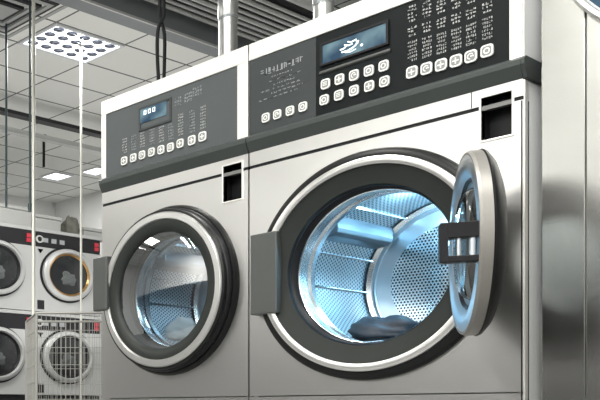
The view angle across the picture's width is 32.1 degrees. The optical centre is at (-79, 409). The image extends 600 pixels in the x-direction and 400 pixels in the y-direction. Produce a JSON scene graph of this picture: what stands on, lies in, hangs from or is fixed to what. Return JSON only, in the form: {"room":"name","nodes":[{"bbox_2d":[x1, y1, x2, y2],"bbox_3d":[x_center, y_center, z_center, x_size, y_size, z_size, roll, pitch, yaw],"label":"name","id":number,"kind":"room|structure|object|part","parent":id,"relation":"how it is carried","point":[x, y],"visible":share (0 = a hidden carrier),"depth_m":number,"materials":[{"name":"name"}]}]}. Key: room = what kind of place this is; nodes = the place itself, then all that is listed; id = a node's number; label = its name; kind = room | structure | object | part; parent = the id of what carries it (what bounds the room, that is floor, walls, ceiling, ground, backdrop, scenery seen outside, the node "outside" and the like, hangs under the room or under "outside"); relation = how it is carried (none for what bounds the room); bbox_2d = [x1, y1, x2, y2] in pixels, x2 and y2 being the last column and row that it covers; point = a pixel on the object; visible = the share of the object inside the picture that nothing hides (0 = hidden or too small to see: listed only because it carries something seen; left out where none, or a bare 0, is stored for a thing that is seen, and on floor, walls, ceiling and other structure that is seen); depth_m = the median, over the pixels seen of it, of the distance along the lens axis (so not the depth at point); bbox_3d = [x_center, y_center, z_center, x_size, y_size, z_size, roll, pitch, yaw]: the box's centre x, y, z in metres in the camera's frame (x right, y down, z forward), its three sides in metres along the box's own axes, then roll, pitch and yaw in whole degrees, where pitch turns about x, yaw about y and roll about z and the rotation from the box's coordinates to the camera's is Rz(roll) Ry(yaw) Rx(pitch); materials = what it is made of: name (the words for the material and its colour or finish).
{"room":"laundry","nodes":[
{"label":"laundry","id":0,"kind":"room"},
{"bbox_2d":[0,193,55,216],"bbox_3d":[-2.695,-0.975,8.378,10.500,3.250,0.120,0,0,-34],"label":"wall","id":1,"kind":"structure","parent":0,"point":[41,207],"depth_m":11.10,"materials":[{"name":"white paint"}]},
{"bbox_2d":[56,191,104,398],"bbox_3d":[4.712,-0.975,6.939,0.120,3.250,10.600,0,0,-34],"label":"wall","id":2,"kind":"structure","parent":0,"point":[92,205],"depth_m":10.82,"materials":[{"name":"white paint"}]},
{"bbox_2d":[0,0,361,202],"bbox_3d":[0.324,-2.660,3.949,10.740,0.120,10.840,0,0,-34],"label":"ceiling","id":3,"kind":"structure","parent":0,"point":[130,67],"depth_m":7.24,"materials":[{"name":"white tile"}]},
{"bbox_2d":[5,23,6,206],"bbox_3d":[0.563,-1.978,6.000,0.035,1.244,0.035,0,0,-34],"label":"hanging rod","id":4,"kind":"object","parent":3,"relation":"hanging from","point":[6,23],"visible":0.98,"depth_m":5.99,"materials":[{"name":"grey metal"}]},
{"bbox_2d":[28,0,31,211],"bbox_3d":[0.679,-1.924,5.650,0.031,1.353,0.031,0,0,-34],"label":"hanging rod","id":5,"kind":"object","parent":3,"relation":"hanging from","point":[30,203],"visible":1,"depth_m":5.64,"materials":[{"name":"grey metal"}]},
{"bbox_2d":[0,0,66,38],"bbox_3d":[0.504,-2.587,5.808,0.680,0.025,0.680,0,0,-34],"label":"ceiling vent","id":6,"kind":"object","parent":3,"relation":"in","point":[11,11],"visible":0.8,"depth_m":5.84,"materials":[{"name":"metal"}]},
{"bbox_2d":[42,134,45,166],"bbox_3d":[1.153,-2.450,8.500,0.057,0.300,0.057,0,0,-34],"label":"hanging rod","id":7,"kind":"object","parent":3,"relation":"hanging from","point":[43,143],"visible":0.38,"depth_m":8.49,"materials":[{"name":"black metal"}]},
{"bbox_2d":[0,107,100,138],"bbox_3d":[-0.691,-2.455,6.459,9.250,0.030,0.080,0,0,-34],"label":"rail","id":8,"kind":"object","parent":3,"relation":"attached to","point":[10,113],"visible":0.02,"depth_m":7.66,"materials":[{"name":"grey metal"}]},
{"bbox_2d":[0,125,100,153],"bbox_3d":[-0.871,-2.440,6.723,9.250,0.040,0.060,0,0,-34],"label":"ceiling beam","id":9,"kind":"structure","parent":3,"relation":"attached to","point":[10,130],"depth_m":8.09,"materials":[{"name":"white metal"}]},
{"bbox_2d":[39,171,73,180],"bbox_3d":[1.494,-2.592,9.964,0.280,0.013,0.260,0,0,-34],"label":"recessed light","id":10,"kind":"object","parent":3,"relation":"in","point":[56,176],"visible":1,"depth_m":9.98,"materials":[{"name":"white plastic"}]},
{"bbox_2d":[45,173,68,179],"bbox_3d":[1.494,-2.596,9.964,0.236,0.005,0.216,0,0,-34],"label":"diffuser","id":11,"kind":"object","parent":10,"relation":"attached to","point":[51,176],"depth_m":9.98,"materials":[{"name":"white plastic"}]},
{"bbox_2d":[18,22,124,63],"bbox_3d":[1.062,-2.593,6.370,0.658,0.020,0.395,0,0,-34],"label":"recessed light","id":12,"kind":"object","parent":3,"relation":"in","point":[58,39],"visible":0.95,"depth_m":6.36,"materials":[{"name":"white"}]},
{"bbox_2d":[79,166,100,175],"bbox_3d":[1.892,-2.592,9.748,0.250,0.013,0.260,0,0,-34],"label":"recessed light","id":13,"kind":"object","parent":3,"relation":"in","point":[95,171],"visible":0.6,"depth_m":9.77,"materials":[{"name":"white plastic"}]},
{"bbox_2d":[86,168,100,174],"bbox_3d":[1.892,-2.596,9.748,0.206,0.005,0.216,0,0,-34],"label":"diffuser","id":14,"kind":"object","parent":13,"relation":"attached to","point":[91,171],"depth_m":9.77,"materials":[{"name":"white plastic"}]},
{"bbox_2d":[155,0,165,79],"bbox_3d":[0.999,-1.877,3.760,0.042,1.446,0.015,0,0,0],"label":"power cable","id":15,"kind":"object","parent":3,"relation":"hanging from","point":[163,1],"visible":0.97,"depth_m":3.75,"materials":[{"name":"black rubber"}]},
{"bbox_2d":[158,0,166,77],"bbox_3d":[1.044,-1.877,3.900,0.036,1.446,0.015,0,0,0],"label":"power cable","id":16,"kind":"object","parent":3,"relation":"hanging from","point":[159,1],"visible":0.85,"depth_m":3.90,"materials":[{"name":"black rubber"}]},
{"bbox_2d":[50,0,312,57],"bbox_3d":[0.678,-2.373,4.405,9.200,0.454,0.520,0,0,-34],"label":"ceiling vent","id":17,"kind":"object","parent":3,"relation":"hanging from","point":[191,24],"visible":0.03,"depth_m":5.10,"materials":[{"name":"grey metal"}]},
{"bbox_2d":[166,0,312,38],"bbox_3d":[0.715,-2.284,4.351,9.200,0.006,0.390,0,0,-34],"label":"tray","id":18,"kind":"object","parent":3,"relation":"hanging from","point":[285,4],"depth_m":5.14,"materials":[{"name":"grey metal"}]},
{"bbox_3d":[0.324,0.710,3.949,10.740,0.120,10.840,0,0,-34],"label":"floor","id":19,"kind":"structure","parent":0,"visible":0},
{"bbox_2d":[0,309,31,394],"bbox_3d":[0.478,-0.508,8.044,0.829,0.744,0.768,0,0,-34],"label":"washing machine","id":20,"kind":"object","parent":19,"relation":"on","point":[12,322],"visible":0.88,"depth_m":7.86,"materials":[{"name":"white metal"}]},
{"bbox_3d":[0.661,-0.486,7.740,0.470,0.356,0.033,0,0,-34],"label":"door glass","id":21,"kind":"part","parent":20,"relation":"part of","materials":[{"name":"black glass"}]},
{"bbox_2d":[0,222,31,310],"bbox_3d":[0.478,-1.258,8.044,0.829,0.744,0.768,0,0,-34],"label":"washing machine","id":22,"kind":"object","parent":20,"relation":"on","point":[15,240],"visible":0.97,"depth_m":7.88,"materials":[{"name":"white metal"}]},
{"bbox_3d":[0.661,-1.236,7.740,0.470,0.356,0.033,0,0,-34],"label":"door glass","id":23,"kind":"part","parent":22,"relation":"part of","materials":[{"name":"black glass"}]},
{"bbox_2d":[0,203,30,226],"bbox_3d":[0.702,-1.728,8.153,0.473,0.192,0.380,0,0,-34],"label":"storage box","id":24,"kind":"object","parent":22,"relation":"on","point":[11,214],"visible":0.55,"depth_m":8.02,"materials":[{"name":"white plastic"}]},
{"bbox_3d":[0.702,-1.809,8.153,0.473,0.030,0.380,0,0,-34],"label":"lid","id":25,"kind":"part","parent":24,"relation":"part of","materials":[{"name":"white plastic"}]},
{"bbox_3d":[0.650,-1.533,7.792,0.805,0.129,0.016,0,0,-34],"label":"control panel","id":26,"kind":"part","parent":22,"relation":"part of","materials":[{"name":"black plastic"}]},
{"bbox_3d":[0.949,-1.533,7.982,0.050,0.076,0.006,0,0,-34],"label":"label plate","id":27,"kind":"part","parent":22,"relation":"part of","materials":[{"name":"red plastic"}]},
{"bbox_3d":[0.650,-0.783,7.792,0.805,0.129,0.016,0,0,-34],"label":"control panel","id":28,"kind":"part","parent":20,"relation":"part of","materials":[{"name":"black plastic"}]},
{"bbox_2d":[32,0,34,398],"bbox_3d":[0.677,-0.975,5.450,0.057,3.250,0.057,0,0,-34],"label":"support pole","id":29,"kind":"object","parent":19,"relation":"on","point":[33,1],"visible":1,"depth_m":5.44,"materials":[{"name":"white metal"}]},
{"bbox_2d":[0,395,98,399],"bbox_3d":[0.797,0.258,8.322,1.682,0.784,0.670,0,0,-34],"label":"plinth","id":30,"kind":"object","parent":19,"relation":"on","point":[2,397],"visible":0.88,"depth_m":8.13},
{"bbox_2d":[25,312,105,399],"bbox_3d":[0.674,0.122,3.900,0.490,1.057,0.396,0,0,0],"label":"cart","id":31,"kind":"object","parent":19,"relation":"on","point":[28,323],"visible":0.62,"depth_m":3.83,"materials":[{"name":"metal"}]},
{"bbox_3d":[0.474,0.079,4.080,0.011,0.962,0.012,0,0,0],"label":"leg","id":32,"kind":"part","parent":31,"relation":"part of","materials":[{"name":"metal"}]},
{"bbox_3d":[0.474,0.079,3.720,0.011,0.962,0.012,0,0,0],"label":"leg","id":33,"kind":"part","parent":31,"relation":"part of","materials":[{"name":"metal"}]},
{"bbox_2d":[38,314,100,395],"bbox_3d":[1.173,-0.508,8.518,0.829,0.744,0.768,0,0,-34],"label":"washing machine","id":34,"kind":"object","parent":19,"relation":"on","point":[54,353],"visible":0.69,"depth_m":8.21,"materials":[{"name":"white metal"}]},
{"bbox_3d":[1.067,-0.196,8.061,0.080,0.080,0.004,0,0,-34],"label":"vent plate","id":35,"kind":"part","parent":34,"relation":"part of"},
{"bbox_2d":[35,228,100,316],"bbox_3d":[1.173,-1.258,8.518,0.829,0.744,0.769,0,0,-34],"label":"washing machine","id":36,"kind":"object","parent":34,"relation":"on","point":[57,253],"visible":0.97,"depth_m":8.18,"materials":[{"name":"white metal"}]},
{"bbox_3d":[1.067,-0.946,8.061,0.080,0.080,0.004,0,0,-34],"label":"vent plate","id":37,"kind":"part","parent":36,"relation":"part of","materials":[{"name":"black plastic"}]},
{"bbox_2d":[31,214,61,231],"bbox_3d":[1.060,-1.708,8.397,0.330,0.152,0.380,0,0,-34],"label":"storage box","id":38,"kind":"object","parent":36,"relation":"on","point":[47,222],"visible":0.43,"depth_m":8.24,"materials":[{"name":"white plastic"}]},
{"bbox_3d":[1.060,-1.769,8.397,0.330,0.030,0.380,0,0,-34],"label":"lid","id":39,"kind":"part","parent":38,"relation":"part of","materials":[{"name":"white plastic"}]},
{"bbox_3d":[1.345,-1.533,8.265,0.805,0.129,0.016,0,0,-34],"label":"control panel","id":40,"kind":"part","parent":36,"relation":"part of","materials":[{"name":"black plastic"}]},
{"bbox_3d":[1.355,-1.236,8.214,0.470,0.356,0.033,0,0,-34],"label":"door glass","id":41,"kind":"part","parent":36,"relation":"part of","materials":[{"name":"black glass"}]},
{"bbox_2d":[61,215,78,233],"bbox_3d":[1.401,-1.736,8.494,0.184,0.210,0.221,0,0,-34],"label":"laundry bag","id":42,"kind":"object","parent":36,"relation":"on","point":[70,225],"visible":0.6,"depth_m":8.42,"materials":[{"name":"grey fabric"}]},
{"bbox_2d":[78,227,101,242],"bbox_3d":[1.565,-1.683,8.742,0.336,0.102,0.380,0,0,-34],"label":"storage box","id":43,"kind":"object","parent":36,"relation":"on","point":[87,231],"visible":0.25,"depth_m":8.56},
{"bbox_3d":[1.565,-1.719,8.742,0.336,0.030,0.380,0,0,-34],"label":"lid","id":44,"kind":"part","parent":43,"relation":"part of","materials":[{"name":"white plastic"}]},
{"bbox_3d":[1.644,-1.533,8.455,0.050,0.076,0.006,0,0,-34],"label":"label plate","id":45,"kind":"part","parent":36,"relation":"part of","materials":[{"name":"red plastic"}]},
{"bbox_3d":[1.355,-0.486,8.214,0.470,0.356,0.033,0,0,-34],"label":"door glass","id":46,"kind":"part","parent":34,"relation":"part of","materials":[{"name":"glass"}]},
{"bbox_3d":[1.345,-0.783,8.265,0.805,0.129,0.016,0,0,-34],"label":"control panel","id":47,"kind":"part","parent":34,"relation":"part of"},
{"bbox_2d":[78,44,83,398],"bbox_3d":[1.130,-0.975,6.380,0.044,3.250,0.044,0,0,-34],"label":"support pole","id":48,"kind":"object","parent":19,"relation":"on","point":[80,45],"visible":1,"depth_m":6.37,"materials":[{"name":"white metal"}]},
{"bbox_2d":[93,45,253,399],"bbox_3d":[1.213,-0.249,3.336,1.020,1.798,0.634,0,0,-34],"label":"washing machine","id":49,"kind":"object","parent":19,"relation":"on","point":[174,184],"visible":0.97,"depth_m":3.07,"materials":[{"name":"metal"}]},
{"bbox_3d":[0.657,-0.459,3.272,0.030,0.195,0.070,0,0,-34],"label":"door handle","id":50,"kind":"part","parent":49,"relation":"part of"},
{"bbox_3d":[0.814,-0.409,3.061,0.018,0.546,0.530,0,0,-34],"label":"door frame","id":51,"kind":"part","parent":49,"relation":"part of","materials":[{"name":"silver metal"}]},
{"bbox_3d":[0.852,-0.978,3.100,0.018,0.237,0.572,0,0,-34],"label":"control panel","id":52,"kind":"part","parent":49,"relation":"part of","materials":[{"name":"grey plastic"}]},
{"bbox_3d":[0.856,-1.004,3.093,0.024,0.290,0.632,0,0,-34],"label":"header frame","id":53,"kind":"part","parent":49,"relation":"part of","materials":[{"name":"metal"}]},
{"bbox_3d":[0.858,0.275,3.094,0.020,0.631,0.632,0,0,-34],"label":"kick panel","id":54,"kind":"part","parent":49,"relation":"part of","materials":[{"name":"metal"}]},
{"bbox_3d":[0.858,-0.400,3.094,0.020,0.713,0.632,0,0,-34],"label":"panel","id":55,"kind":"part","parent":49,"relation":"part of","materials":[{"name":"metal"}]},
{"bbox_2d":[165,316,195,340],"bbox_3d":[0.946,-0.297,3.250,0.095,0.092,0.129,0,0,-34],"label":"shirt","id":56,"kind":"object","parent":49,"relation":"in","point":[178,329],"visible":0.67,"depth_m":3.22,"materials":[{"name":"white fabric"}]},
{"bbox_2d":[218,0,237,55],"bbox_3d":[1.207,-1.874,3.541,0.077,1.451,0.077,0,0,-6],"label":"flue pipe","id":57,"kind":"object","parent":49,"relation":"on","point":[227,9],"visible":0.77,"depth_m":3.51,"materials":[{"name":"metal"}]},
{"bbox_2d":[246,0,541,399],"bbox_3d":[1.493,-0.249,2.606,1.379,1.798,0.883,0,0,-34],"label":"washing machine","id":58,"kind":"object","parent":19,"relation":"on","point":[394,146],"visible":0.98,"depth_m":2.47,"materials":[{"name":"metal"}]},
{"bbox_3d":[1.056,-0.417,2.753,0.036,0.248,0.092,0,0,-34],"label":"strike plate","id":59,"kind":"part","parent":58,"relation":"part of","materials":[{"name":"grey metal"}]},
{"bbox_2d":[260,69,302,101],"bbox_3d":[1.092,-0.992,2.730,0.001,0.067,0.156,0,0,-34],"label":"print","id":60,"kind":"object","parent":58,"relation":"attached to","point":[276,85],"depth_m":2.73},
{"bbox_2d":[261,56,302,74],"bbox_3d":[1.092,-1.045,2.730,0.001,0.020,0.142,0,0,-34],"label":"print","id":61,"kind":"object","parent":58,"relation":"on","point":[283,65],"depth_m":2.73},
{"bbox_3d":[1.094,-0.978,2.730,0.002,0.235,0.225,0,0,-34],"label":"panel","id":62,"kind":"part","parent":58,"relation":"part of","materials":[{"name":"grey plastic"}]},
{"bbox_2d":[312,0,334,18],"bbox_3d":[1.338,-1.874,2.993,0.069,1.451,0.069,0,0,11],"label":"flue pipe","id":63,"kind":"object","parent":58,"relation":"on","point":[320,7],"visible":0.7,"depth_m":2.97,"materials":[{"name":"metal"}]},
{"bbox_3d":[1.246,-0.978,2.522,0.018,0.237,0.741,0,0,-34],"label":"control panel","id":64,"kind":"part","parent":58,"relation":"part of","materials":[{"name":"grey plastic"}]},
{"bbox_2d":[347,315,419,341],"bbox_3d":[1.384,-0.246,2.681,0.174,0.076,0.236,0,0,-34],"label":"towel","id":65,"kind":"object","parent":58,"relation":"in","point":[368,328],"visible":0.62,"depth_m":2.63,"materials":[{"name":"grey fabric"}]},
{"bbox_3d":[1.253,-1.004,2.510,0.024,0.290,0.770,0,0,-34],"label":"header frame","id":66,"kind":"part","parent":58,"relation":"part of","materials":[{"name":"metal"}]},
{"bbox_3d":[1.255,0.275,2.511,0.020,0.631,0.770,0,0,-34],"label":"kick panel","id":67,"kind":"part","parent":58,"relation":"part of","materials":[{"name":"metal"}]},
{"bbox_3d":[1.255,-0.400,2.511,0.020,0.713,0.770,0,0,-34],"label":"panel","id":68,"kind":"part","parent":58,"relation":"part of","materials":[{"name":"metal"}]},
{"bbox_3d":[1.639,-0.404,2.781,0.002,0.350,0.378,0,0,-34],"label":"plate","id":69,"kind":"part","parent":58,"relation":"part of","materials":[{"name":"silver metal"}]},
{"bbox_3d":[1.263,-0.384,2.084,0.027,0.262,0.262,0,0,22],"label":"door glass","id":70,"kind":"part","parent":58,"relation":"part of","materials":[{"name":"clear glass"}]},
{"bbox_3d":[1.476,-0.108,2.193,0.021,1.396,0.004,0,0,-34],"label":"corner post","id":71,"kind":"part","parent":58,"relation":"part of","materials":[{"name":"metal"}]},
{"bbox_3d":[1.868,-0.108,2.461,0.924,1.396,0.003,0,0,-34],"label":"panel","id":72,"kind":"part","parent":58,"relation":"part of","materials":[{"name":"silver metal"}]},
{"bbox_2d":[542,0,599,399],"bbox_3d":[2.136,-0.575,2.023,0.974,2.450,0.950,0,0,-34],"label":"dryer","id":73,"kind":"object","parent":19,"relation":"on","point":[570,28],"visible":1,"depth_m":2.10,"materials":[{"name":"metal"}]},
{"bbox_3d":[1.688,-1.141,1.836,0.024,0.720,0.720,0,0,-34],"label":"door frame","id":74,"kind":"part","parent":73,"relation":"part of","materials":[{"name":"white metal"}]},
{"bbox_3d":[1.778,-0.615,1.744,0.020,2.370,0.893,0,0,-34],"label":"panel","id":75,"kind":"part","parent":73,"relation":"part of","materials":[{"name":"metal"}]},
{"bbox_3d":[1.684,-1.141,1.833,0.010,0.684,0.684,0,0,-34],"label":"door glass","id":76,"kind":"part","parent":73,"relation":"part of","materials":[{"name":"glass"}]}
]}

